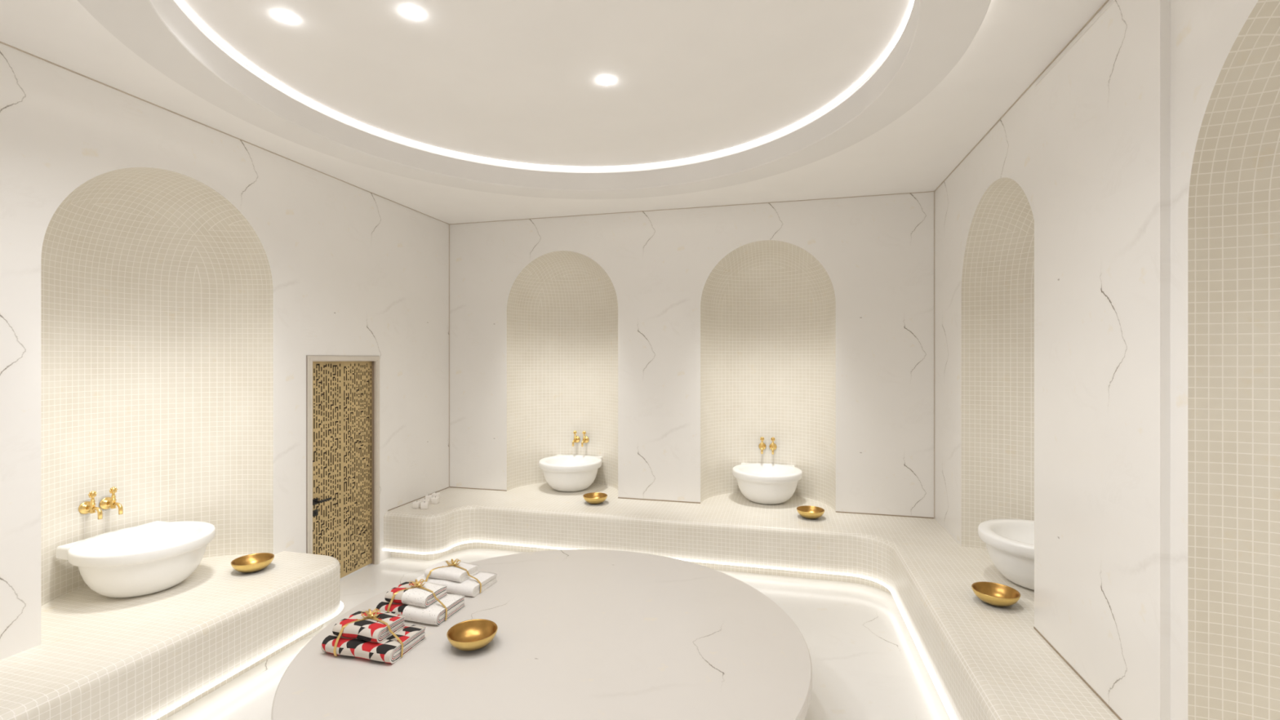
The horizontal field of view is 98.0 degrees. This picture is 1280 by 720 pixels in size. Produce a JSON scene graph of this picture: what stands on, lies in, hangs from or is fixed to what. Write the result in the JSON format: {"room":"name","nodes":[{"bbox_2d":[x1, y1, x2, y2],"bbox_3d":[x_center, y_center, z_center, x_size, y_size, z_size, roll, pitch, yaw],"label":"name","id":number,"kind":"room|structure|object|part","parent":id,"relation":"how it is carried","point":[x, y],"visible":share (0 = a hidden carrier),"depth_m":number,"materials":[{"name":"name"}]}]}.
{"room":"spa","nodes":[
{"label":"spa","id":0,"kind":"room"},
{"bbox_2d":[0,43,448,660],"bbox_3d":[-3.557,0.205,3.849,0.735,3.790,6.600,0,0,14],"label":"wall","id":1,"kind":"structure","parent":0,"point":[153,349],"depth_m":4.29,"materials":[{"name":"stone"}]},
{"bbox_2d":[78,490,102,519],"bbox_3d":[-3.834,1.018,3.901,0.154,0.194,0.088,0,0,14],"label":"tap","id":2,"kind":"object","parent":1,"relation":"attached to","point":[86,507],"visible":1,"depth_m":3.89,"materials":[{"name":"gold metal"}]},
{"bbox_3d":[-3.841,0.955,3.903,0.028,0.068,0.053,0,0,14],"label":"handle","id":3,"kind":"part","parent":2,"relation":"part of","materials":[{"name":"gold metal"}]},
{"bbox_3d":[-3.796,1.074,3.892,0.077,0.082,0.025,0,0,14],"label":"spout","id":4,"kind":"part","parent":2,"relation":"part of","materials":[{"name":"gold metal"}]},
{"bbox_2d":[99,486,123,514],"bbox_3d":[-3.803,1.018,4.022,0.154,0.194,0.088,0,0,14],"label":"tap","id":5,"kind":"object","parent":1,"relation":"attached to","point":[106,503],"visible":1,"depth_m":4.01,"materials":[{"name":"gold metal"}]},
{"bbox_3d":[-3.810,0.955,4.024,0.028,0.068,0.053,0,0,14],"label":"handle","id":6,"kind":"part","parent":5,"relation":"part of","materials":[{"name":"gold metal"}]},
{"bbox_3d":[-3.765,1.074,4.013,0.077,0.082,0.025,0,0,14],"label":"spout","id":7,"kind":"part","parent":5,"relation":"part of","materials":[{"name":"gold metal"}]},
{"bbox_2d":[0,41,449,224],"bbox_3d":[-3.198,-1.687,3.757,0.006,0.006,6.600,0,0,14],"label":"trim","id":8,"kind":"structure","parent":1,"relation":"attached to","point":[0,42],"depth_m":3.85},
{"bbox_2d":[306,355,379,577],"bbox_3d":[-2.848,1.032,5.313,0.124,2.136,0.907,0,0,14],"label":"door","id":9,"kind":"structure","parent":1,"relation":"in","point":[343,392],"depth_m":5.33,"materials":[{"name":"gold metal"}]},
{"bbox_3d":[-2.885,1.331,5.052,0.055,0.154,0.161,0,0,14],"label":"handle","id":10,"kind":"part","parent":9,"relation":"part of","materials":[{"name":"black metal"}]},
{"bbox_2d":[387,487,448,511],"bbox_3d":[-2.523,1.597,6.407,0.004,0.007,1.110,0,0,14],"label":"trim","id":11,"kind":"structure","parent":1,"relation":"attached to","point":[446,487],"depth_m":6.27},
{"bbox_2d":[0,0,1106,223],"bbox_3d":[-0.527,-1.692,3.076,5.518,0.225,6.600,0,0,14],"label":"ceiling","id":12,"kind":"structure","parent":0,"point":[462,111],"depth_m":3.52,"materials":[{"name":"paint"}]},
{"bbox_2d":[275,12,295,23],"bbox_3d":[-1.869,-1.795,2.934,0.090,0.020,0.090,0,0,14],"label":"recessed light","id":13,"kind":"object","parent":12,"relation":"in","point":[285,17],"visible":1,"depth_m":2.92,"materials":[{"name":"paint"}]},
{"bbox_2d":[403,7,422,19],"bbox_3d":[-1.185,-1.795,2.897,0.090,0.020,0.090,0,0,14],"label":"recessed light","id":14,"kind":"object","parent":12,"relation":"in","point":[412,13],"visible":1,"depth_m":2.88,"materials":[{"name":"white"}]},
{"bbox_2d":[599,76,613,84],"bbox_3d":[-0.218,-1.795,3.600,0.090,0.020,0.090,0,0,14],"label":"recessed light","id":15,"kind":"object","parent":12,"relation":"in","point":[605,80],"visible":1,"depth_m":3.58,"materials":[{"name":"white"}]},
{"bbox_2d":[164,548,950,719],"bbox_3d":[-0.672,2.100,3.113,5.818,0.001,6.600,0,0,14],"label":"floor","id":16,"kind":"structure","parent":0,"point":[867,664],"depth_m":3.97,"materials":[{"name":"stone"}]},
{"bbox_2d":[0,551,343,719],"bbox_3d":[-3.511,1.850,2.645,1.419,0.500,4.291,0,0,14],"label":"tiled bench","id":17,"kind":"object","parent":16,"relation":"on","point":[152,656],"visible":0.96,"depth_m":3.37,"materials":[{"name":"beige tile"}]},
{"bbox_2d":[55,520,215,597],"bbox_3d":[-3.470,1.421,3.909,0.774,0.357,0.774,0,0,14],"label":"stone basin","id":18,"kind":"object","parent":17,"relation":"on","point":[157,556],"visible":1,"depth_m":3.74,"materials":[{"name":"white stone"}]},
{"bbox_2d":[231,552,274,573],"bbox_3d":[-2.937,1.557,4.221,0.273,0.086,0.273,0,0,14],"label":"bowl","id":19,"kind":"object","parent":17,"relation":"on","point":[253,562],"visible":1,"depth_m":4.24,"materials":[{"name":"gold metal"}]},
{"bbox_2d":[271,549,812,719],"bbox_3d":[-0.470,1.850,3.275,2.836,0.500,2.836,0,0,14],"label":"platform","id":20,"kind":"object","parent":16,"relation":"on","point":[581,634],"visible":0.9,"depth_m":2.96,"materials":[{"name":"stone"}]},
{"bbox_2d":[320,623,426,663],"bbox_3d":[-1.477,1.557,3.095,0.440,0.084,0.307,0,0,15],"label":"folded towel","id":21,"kind":"object","parent":20,"relation":"on","point":[389,650],"visible":0.71,"depth_m":2.98,"materials":[{"name":"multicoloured fabric"}]},
{"bbox_2d":[332,609,405,642],"bbox_3d":[-1.506,1.479,3.097,0.295,0.076,0.225,0,0,17],"label":"folded towel","id":22,"kind":"object","parent":21,"relation":"on","point":[369,629],"visible":0.93,"depth_m":3.03,"materials":[{"name":"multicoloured fabric"}]},
{"bbox_2d":[333,608,403,657],"bbox_3d":[-1.440,1.501,3.080,0.374,0.198,0.305,0,0,15],"label":"ribbon","id":23,"kind":"object","parent":22,"relation":"attached to","point":[370,614],"visible":0.99,"depth_m":3.03,"materials":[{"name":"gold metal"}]},
{"bbox_2d":[375,593,465,625],"bbox_3d":[-1.385,1.557,3.517,0.440,0.084,0.307,0,0,16],"label":"folded towel","id":24,"kind":"object","parent":20,"relation":"on","point":[435,614],"visible":0.66,"depth_m":3.40,"materials":[{"name":"white fabric"}]},
{"bbox_2d":[384,580,447,607],"bbox_3d":[-1.414,1.479,3.519,0.295,0.076,0.225,0,0,17],"label":"folded towel","id":25,"kind":"object","parent":24,"relation":"on","point":[419,597],"visible":0.9,"depth_m":3.45,"materials":[{"name":"white fabric"}]},
{"bbox_2d":[386,578,447,620],"bbox_3d":[-1.349,1.501,3.501,0.374,0.198,0.305,0,0,16],"label":"ribbon","id":26,"kind":"object","parent":25,"relation":"attached to","point":[416,584],"visible":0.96,"depth_m":3.47,"materials":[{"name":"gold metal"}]},
{"bbox_2d":[414,570,497,596],"bbox_3d":[-1.301,1.562,3.933,0.475,0.074,0.308,0,0,18],"label":"folded towel","id":27,"kind":"object","parent":20,"relation":"on","point":[470,587],"visible":0.54,"depth_m":3.81,"materials":[{"name":"white fabric"}]},
{"bbox_2d":[424,560,479,582],"bbox_3d":[-1.331,1.494,3.937,0.295,0.066,0.225,0,0,20],"label":"folded towel","id":28,"kind":"object","parent":27,"relation":"on","point":[452,573],"visible":0.94,"depth_m":3.87,"materials":[{"name":"white fabric"}]},
{"bbox_2d":[425,558,481,593],"bbox_3d":[-1.266,1.511,3.915,0.409,0.178,0.305,0,0,18],"label":"ribbon","id":29,"kind":"object","parent":28,"relation":"attached to","point":[453,562],"visible":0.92,"depth_m":3.90,"materials":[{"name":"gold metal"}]},
{"bbox_2d":[446,618,497,650],"bbox_3d":[-0.936,1.557,3.110,0.273,0.086,0.273,0,0,14],"label":"bowl","id":30,"kind":"object","parent":20,"relation":"on","point":[476,633],"visible":1,"depth_m":3.17,"materials":[{"name":"gold metal"}]},
{"bbox_2d":[382,482,1119,719],"bbox_3d":[1.077,1.850,3.933,4.888,0.500,8.594,0,0,-28],"label":"tiled bench","id":31,"kind":"object","parent":16,"relation":"on","point":[983,660],"visible":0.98,"depth_m":5.24,"materials":[{"name":"beige tile"}]},
{"bbox_2d":[412,501,421,508],"bbox_3d":[-2.405,1.560,5.995,0.072,0.080,0.072,0,0,6],"label":"candle","id":32,"kind":"object","parent":31,"relation":"on","point":[415,504],"visible":0.94,"depth_m":5.96,"materials":[{"name":"white wax"}]},
{"bbox_2d":[420,501,428,509],"bbox_3d":[-2.312,1.560,5.967,0.072,0.080,0.072,0,0,-14],"label":"candle","id":33,"kind":"object","parent":31,"relation":"on","point":[424,505],"visible":1,"depth_m":5.93,"materials":[{"name":"white wax"}]},
{"bbox_2d":[420,497,429,504],"bbox_3d":[-2.364,1.560,6.109,0.072,0.080,0.072,0,0,26],"label":"candle","id":34,"kind":"object","parent":31,"relation":"on","point":[424,500],"visible":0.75,"depth_m":6.10,"materials":[{"name":"white wax"}]},
{"bbox_2d":[425,493,431,502],"bbox_3d":[-2.383,1.560,6.274,0.072,0.080,0.072,0,0,-21],"label":"candle","id":35,"kind":"object","parent":31,"relation":"on","point":[427,496],"visible":0.73,"depth_m":6.25,"materials":[{"name":"white wax"}]},
{"bbox_2d":[431,496,439,503],"bbox_3d":[-2.277,1.560,6.185,0.072,0.080,0.072,0,0,2],"label":"candle","id":36,"kind":"object","parent":31,"relation":"on","point":[435,500],"visible":1,"depth_m":6.15,"materials":[{"name":"white wax"}]},
{"bbox_2d":[431,492,439,497],"bbox_3d":[-2.342,1.560,6.377,0.072,0.080,0.072,0,0,9],"label":"candle","id":37,"kind":"object","parent":31,"relation":"on","point":[435,494],"visible":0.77,"depth_m":6.36,"materials":[{"name":"white wax"}]},
{"bbox_2d":[538,454,602,492],"bbox_3d":[-0.860,1.421,6.886,0.774,0.357,0.774,0,0,14],"label":"stone basin","id":38,"kind":"object","parent":31,"relation":"on","point":[562,473],"visible":1,"depth_m":6.64,"materials":[{"name":"white stone"}]},
{"bbox_2d":[582,492,607,504],"bbox_3d":[-0.498,1.557,6.195,0.273,0.086,0.273,0,0,14],"label":"bowl","id":39,"kind":"object","parent":31,"relation":"on","point":[594,498],"visible":1,"depth_m":6.15,"materials":[{"name":"gold metal"}]},
{"bbox_2d":[732,462,802,504],"bbox_3d":[1.438,1.421,6.305,0.774,0.357,0.774,0,0,14],"label":"stone basin","id":40,"kind":"object","parent":31,"relation":"on","point":[766,483],"visible":1,"depth_m":6.07,"materials":[{"name":"white stone"}]},
{"bbox_2d":[796,505,824,519],"bbox_3d":[1.723,1.557,5.623,0.273,0.086,0.273,0,0,14],"label":"bowl","id":41,"kind":"object","parent":31,"relation":"on","point":[806,511],"visible":1,"depth_m":5.63,"materials":[{"name":"gold metal"}]},
{"bbox_2d":[971,582,1020,606],"bbox_3d":[2.336,1.557,3.654,0.273,0.086,0.273,0,0,14],"label":"bowl","id":42,"kind":"object","parent":31,"relation":"on","point":[997,594],"visible":1,"depth_m":3.69,"materials":[{"name":"gold metal"}]},
{"bbox_2d":[977,519,1034,590],"bbox_3d":[2.862,1.421,3.966,0.774,0.357,0.774,0,0,14],"label":"stone basin","id":43,"kind":"object","parent":31,"relation":"on","point":[1010,543],"visible":0.37,"depth_m":3.91,"materials":[{"name":"white stone"}]},
{"bbox_2d":[449,191,933,517],"bbox_3d":[0.376,0.205,6.618,5.518,3.790,0.711,0,0,14],"label":"wall","id":44,"kind":"structure","parent":0,"point":[674,356],"depth_m":6.39,"materials":[{"name":"stone"}]},
{"bbox_2d":[448,224,449,487],"bbox_3d":[-2.383,-0.045,6.952,0.006,3.290,0.006,0,0,14],"label":"trim","id":45,"kind":"structure","parent":44,"relation":"attached to","point":[449,224],"depth_m":6.95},
{"bbox_2d":[449,486,506,491],"bbox_3d":[-1.998,1.595,6.855,0.779,0.010,0.004,0,0,14],"label":"trim","id":46,"kind":"structure","parent":44,"relation":"attached to","point":[450,486],"depth_m":6.85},
{"bbox_2d":[572,430,580,446],"bbox_3d":[-0.843,1.018,7.203,0.088,0.194,0.154,0,0,14],"label":"tap","id":47,"kind":"object","parent":44,"relation":"attached to","point":[576,439],"visible":1,"depth_m":7.20,"materials":[{"name":"gold metal"}]},
{"bbox_2d":[581,431,589,446],"bbox_3d":[-0.722,1.018,7.172,0.088,0.194,0.154,0,0,14],"label":"tap","id":48,"kind":"object","parent":44,"relation":"attached to","point":[585,439],"visible":1,"depth_m":7.17,"materials":[{"name":"gold metal"}]},
{"bbox_2d":[617,497,700,503],"bbox_3d":[0.209,1.594,6.292,0.953,0.012,0.004,0,0,14],"label":"trim","id":49,"kind":"structure","parent":44,"relation":"attached to","point":[618,497],"depth_m":6.29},
{"bbox_2d":[449,191,933,224],"bbox_3d":[0.288,-1.687,6.270,5.518,0.006,0.006,0,0,14],"label":"trim","id":50,"kind":"structure","parent":44,"relation":"attached to","point":[930,191],"depth_m":6.16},
{"bbox_2d":[758,436,765,453],"bbox_3d":[1.454,1.018,6.622,0.088,0.194,0.154,0,0,14],"label":"tap","id":51,"kind":"object","parent":44,"relation":"attached to","point":[762,446],"visible":1,"depth_m":6.62,"materials":[{"name":"gold metal"}]},
{"bbox_2d":[768,436,777,454],"bbox_3d":[1.575,1.018,6.591,0.088,0.194,0.154,0,0,14],"label":"tap","id":52,"kind":"object","parent":44,"relation":"attached to","point":[772,446],"visible":1,"depth_m":6.59,"materials":[{"name":"gold metal"}]},
{"bbox_2d":[835,511,933,518],"bbox_3d":[2.500,1.595,5.707,0.932,0.010,0.004,0,0,14],"label":"trim","id":53,"kind":"structure","parent":44,"relation":"attached to","point":[836,511],"depth_m":5.70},
{"bbox_2d":[934,0,1279,719],"bbox_3d":[2.490,0.205,2.306,0.775,3.790,6.600,0,0,14],"label":"wall","id":54,"kind":"structure","parent":0,"point":[1107,347],"depth_m":2.38,"materials":[{"name":"stone"}]},
{"bbox_2d":[933,191,934,518],"bbox_3d":[2.958,-0.045,5.589,0.006,3.290,0.006,0,0,14],"label":"trim","id":55,"kind":"structure","parent":54,"relation":"attached to","point":[934,192],"depth_m":5.59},
{"bbox_2d":[933,0,1109,191],"bbox_3d":[2.143,-1.687,2.394,0.006,0.006,6.600,0,0,14],"label":"trim","id":56,"kind":"structure","parent":54,"relation":"attached to","point":[1107,1],"depth_m":3.34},
{"bbox_2d":[1033,626,1122,719],"bbox_3d":[2.205,1.595,2.759,0.006,0.010,1.137,0,0,14],"label":"trim","id":57,"kind":"structure","parent":54,"relation":"attached to","point":[1034,628],"depth_m":2.79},
{"bbox_3d":[2.221,-0.022,2.755,0.033,3.245,1.137,0,0,14],"label":"marble panel","id":58,"kind":"part","parent":54,"relation":"part of","materials":[{"name":"white stone"}]}
]}

